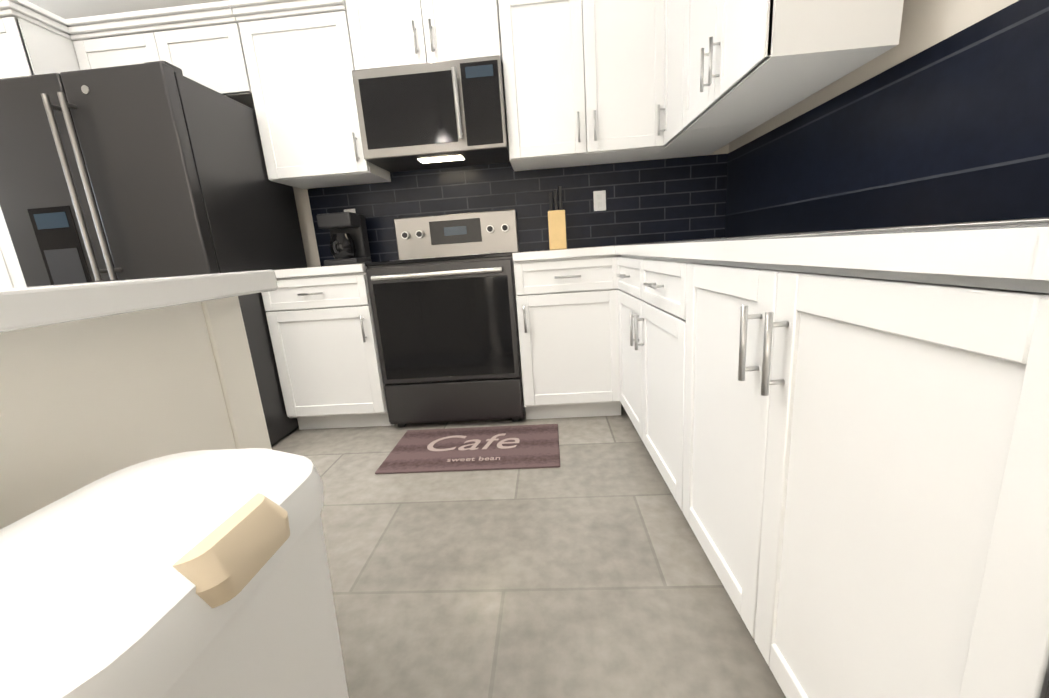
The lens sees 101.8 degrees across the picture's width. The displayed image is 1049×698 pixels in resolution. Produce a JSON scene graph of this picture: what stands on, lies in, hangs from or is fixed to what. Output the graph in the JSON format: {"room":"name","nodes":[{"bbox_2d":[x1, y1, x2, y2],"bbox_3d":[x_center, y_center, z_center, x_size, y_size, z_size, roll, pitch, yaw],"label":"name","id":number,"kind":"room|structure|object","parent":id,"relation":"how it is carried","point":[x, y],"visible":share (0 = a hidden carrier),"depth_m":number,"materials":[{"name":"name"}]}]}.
{"room":"kitchen","nodes":[
{"label":"kitchen","id":0,"kind":"room"},
{"bbox_2d":[26,0,228,18],"bbox_3d":[-3.602,-1.375,-0.683,9.360,0.460,6.840,-3,13,4],"label":"ceiling","id":1,"kind":"structure","parent":0,"point":[67,9],"depth_m":2.43,"materials":[{"name":"paint"}]},
{"bbox_2d":[271,404,785,697],"bbox_3d":[-3.413,1.269,-0.071,9.360,0.100,6.840,-3,13,4],"label":"floor","id":2,"kind":"structure","parent":0,"point":[585,569],"depth_m":1.24,"materials":[{"name":"tile"}]},
{"bbox_2d":[0,4,79,288],"bbox_3d":[-2.809,-0.555,2.553,1.038,2.181,0.598,-3,13,4],"label":"tall cabinet","id":3,"kind":"object","parent":2,"relation":"on","point":[29,45],"depth_m":2.09,"materials":[{"name":"white wood"}]},
{"bbox_2d":[0,298,271,528],"bbox_3d":[-1.428,0.428,0.754,1.812,0.887,0.588,-3,13,4],"label":"kitchen island","id":4,"kind":"object","parent":2,"relation":"on","point":[98,380],"depth_m":0.59,"materials":[{"name":"white wood"}]},
{"bbox_2d":[0,270,277,337],"bbox_3d":[-1.462,0.027,0.432,1.920,0.040,0.950,-3,13,4],"label":"island countertop","id":5,"kind":"structure","parent":4,"relation":"on","point":[22,309],"depth_m":0.53,"materials":[{"name":"white stone"}]},
{"bbox_2d":[0,61,306,446],"bbox_3d":[-1.836,-0.368,2.311,0.900,1.790,0.856,-3,13,4],"label":"refrigerator","id":6,"kind":"object","parent":2,"relation":"on","point":[156,169],"visible":0.46,"depth_m":1.88,"materials":[{"name":"metal"}]},
{"bbox_2d":[0,448,348,697],"bbox_3d":[-0.338,0.499,0.457,0.266,0.728,0.346,-3,13,4],"label":"trash can","id":7,"kind":"object","parent":2,"relation":"on","point":[199,574],"visible":1,"depth_m":0.35,"materials":[{"name":"white plastic"}]},
{"bbox_2d":[261,268,394,429],"bbox_3d":[-1.056,-0.018,2.585,0.567,0.878,0.598,-3,13,4],"label":"base cabinet","id":8,"kind":"object","parent":2,"relation":"on","point":[321,325],"depth_m":2.29,"materials":[{"name":"white wood"}]},
{"bbox_2d":[274,264,366,275],"bbox_3d":[-1.088,-0.465,2.476,0.567,0.040,0.608,-3,13,4],"label":"countertop","id":9,"kind":"structure","parent":8,"relation":"on","point":[336,268],"depth_m":2.18,"materials":[{"name":"white stone"}]},
{"bbox_2d":[316,212,371,265],"bbox_3d":[-1.069,-0.646,2.517,0.200,0.290,0.267,-3,13,4],"label":"coffee maker","id":10,"kind":"object","parent":9,"relation":"on","point":[349,242],"visible":1,"depth_m":2.46,"materials":[{"name":"black plastic"}]},
{"bbox_2d":[365,209,524,426],"bbox_3d":[-0.404,-0.191,2.473,0.756,1.175,0.643,-3,13,4],"label":"range","id":11,"kind":"object","parent":2,"relation":"on","point":[442,290],"visible":0.96,"depth_m":2.26,"materials":[{"name":"metal"}]},
{"bbox_2d":[375,424,559,473],"bbox_3d":[-0.246,0.481,2.104,0.830,0.011,0.460,-3,13,4],"label":"rug","id":12,"kind":"object","parent":2,"relation":"on","point":[482,448],"visible":1,"depth_m":2.06,"materials":[{"name":"brown fabric"}]},
{"bbox_2d":[259,245,745,429],"bbox_3d":[-0.112,-0.067,2.504,2.465,0.878,0.634,-3,13,4],"label":"base cabinets","id":13,"kind":"object","parent":2,"relation":"on","point":[321,325],"depth_m":2.24,"materials":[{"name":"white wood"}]},
{"bbox_2d":[513,252,611,418],"bbox_3d":[0.254,-0.086,2.476,0.533,0.878,0.643,-3,13,4],"label":"base cabinet","id":14,"kind":"object","parent":2,"relation":"on","point":[562,301],"depth_m":2.20,"materials":[{"name":"white wood"}]},
{"bbox_2d":[512,234,775,259],"bbox_3d":[0.587,-0.558,2.365,1.265,0.040,0.608,-3,13,4],"label":"countertop","id":15,"kind":"structure","parent":14,"relation":"on","point":[574,251],"depth_m":2.09,"materials":[{"name":"white stone"}]},
{"bbox_2d":[548,186,566,249],"bbox_3d":[0.188,-0.765,2.508,0.100,0.350,0.120,-3,13,4],"label":"knife block","id":16,"kind":"object","parent":15,"relation":"on","point":[557,227],"visible":1,"depth_m":2.46,"materials":[{"name":"beige wood"}]},
{"bbox_2d":[608,252,675,499],"bbox_3d":[0.772,0.061,1.680,0.713,0.878,1.075,-3,13,4],"label":"base cabinet","id":17,"kind":"object","parent":2,"relation":"on","point":[641,285],"depth_m":1.64,"materials":[{"name":"white wood"}]},
{"bbox_2d":[676,252,1048,697],"bbox_3d":[0.746,0.263,0.818,0.672,0.878,0.941,-3,13,4],"label":"base cabinet","id":18,"kind":"object","parent":2,"relation":"on","point":[844,434],"depth_m":0.54,"materials":[{"name":"white wood"}]},
{"bbox_2d":[612,220,1048,263],"bbox_3d":[0.728,-0.145,0.535,0.751,0.040,3.617,-3,13,4],"label":"countertop","id":19,"kind":"structure","parent":18,"relation":"on","point":[969,243],"depth_m":0.47,"materials":[{"name":"white stone"}]},
{"bbox_2d":[732,218,1048,239],"bbox_3d":[0.720,-0.099,0.700,0.414,0.198,0.758,-3,13,4],"label":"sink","id":20,"kind":"object","parent":19,"relation":"in","point":[1026,221],"depth_m":0.95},
{"bbox_2d":[1044,681,1048,697],"bbox_3d":[0.734,0.462,0.079,0.635,0.825,0.612,-3,13,4],"label":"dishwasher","id":21,"kind":"object","parent":2,"relation":"on","point":[1047,693],"depth_m":0.35,"materials":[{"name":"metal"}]},
{"bbox_2d":[293,0,1048,266],"bbox_3d":[-3.514,-0.140,-0.398,9.360,2.800,6.840,-3,13,4],"label":"wall","id":22,"kind":"structure","parent":0,"point":[926,24],"depth_m":1.29,"materials":[{"name":"paint"}]},
{"bbox_2d":[68,12,251,105],"bbox_3d":[-1.895,-1.532,2.402,0.908,0.341,0.348,-3,13,4],"label":"upper cabinet","id":23,"kind":"object","parent":22,"relation":"attached to","point":[208,50],"depth_m":2.22,"materials":[{"name":"white wood"}]},
{"bbox_2d":[236,0,390,188],"bbox_3d":[-1.143,-1.360,2.402,0.568,0.781,0.348,-3,13,4],"label":"upper cabinet","id":24,"kind":"object","parent":22,"relation":"attached to","point":[299,58],"depth_m":2.24,"materials":[{"name":"white wood"}]},
{"bbox_2d":[59,0,670,188],"bbox_3d":[-0.816,-1.473,2.336,3.060,0.986,0.390,-3,13,4],"label":"upper cabinets","id":25,"kind":"object","parent":22,"relation":"attached to","point":[586,82],"depth_m":2.18,"materials":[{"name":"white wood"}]},
{"bbox_2d":[348,0,503,69],"bbox_3d":[-0.501,-1.701,2.288,0.760,0.456,0.348,-3,13,4],"label":"upper cabinet","id":26,"kind":"object","parent":22,"relation":"attached to","point":[385,33],"depth_m":2.14,"materials":[{"name":"white wood"}]},
{"bbox_2d":[352,55,509,171],"bbox_3d":[-0.473,-1.259,2.337,0.756,0.423,0.448,-3,13,4],"label":"microwave","id":27,"kind":"object","parent":26,"relation":"attached to","point":[435,115],"visible":0.96,"depth_m":2.17,"materials":[{"name":"metal"}]},
{"bbox_2d":[307,154,726,265],"bbox_3d":[-0.075,-0.863,2.638,2.550,0.560,0.008,-3,13,4],"label":"backsplash","id":28,"kind":"structure","parent":22,"relation":"attached to","point":[671,199],"depth_m":2.61,"materials":[{"name":"tile"}]},
{"bbox_2d":[344,209,355,212],"bbox_3d":[-1.097,-0.823,2.695,0.074,0.116,0.007,-3,13,4],"label":"electrical outlet plate","id":29,"kind":"object","parent":28,"relation":"attached to","point":[345,210],"depth_m":2.68,"materials":[{"name":"white plastic"}]},
{"bbox_2d":[593,190,605,210],"bbox_3d":[0.458,-0.901,2.593,0.074,0.116,0.007,-3,13,4],"label":"electrical outlet plate","id":30,"kind":"object","parent":28,"relation":"attached to","point":[599,197],"depth_m":2.59,"materials":[{"name":"white plastic"}]},
{"bbox_2d":[500,0,599,170],"bbox_3d":[0.134,-1.431,2.317,0.468,0.781,0.348,-3,13,4],"label":"upper cabinet","id":31,"kind":"object","parent":22,"relation":"attached to","point":[538,93],"depth_m":2.17,"materials":[{"name":"white wood"}]},
{"bbox_2d":[568,0,667,163],"bbox_3d":[0.482,-1.446,2.273,0.470,0.781,0.391,-3,13,4],"label":"upper cabinet","id":32,"kind":"object","parent":22,"relation":"attached to","point":[612,43],"depth_m":2.14,"materials":[{"name":"white wood"}]},
{"bbox_2d":[656,0,746,158],"bbox_3d":[0.841,-1.428,2.086,0.393,0.781,0.723,-3,13,4],"label":"upper cabinet","id":33,"kind":"object","parent":22,"relation":"attached to","point":[669,13],"depth_m":2.07,"materials":[{"name":"white wood"}]},
{"bbox_2d":[680,0,903,135],"bbox_3d":[0.829,-1.283,1.464,0.350,0.781,0.801,-3,13,4],"label":"upper cabinet","id":34,"kind":"object","parent":22,"relation":"attached to","point":[747,62],"depth_m":1.32,"materials":[{"name":"white wood"}]},
{"bbox_2d":[723,0,1048,237],"bbox_3d":[1.109,-0.458,0.617,0.007,0.477,4.000,-3,13,4],"label":"backsplash","id":35,"kind":"structure","parent":22,"relation":"attached to","point":[954,128],"depth_m":1.22,"materials":[{"name":"tile"}]}
]}

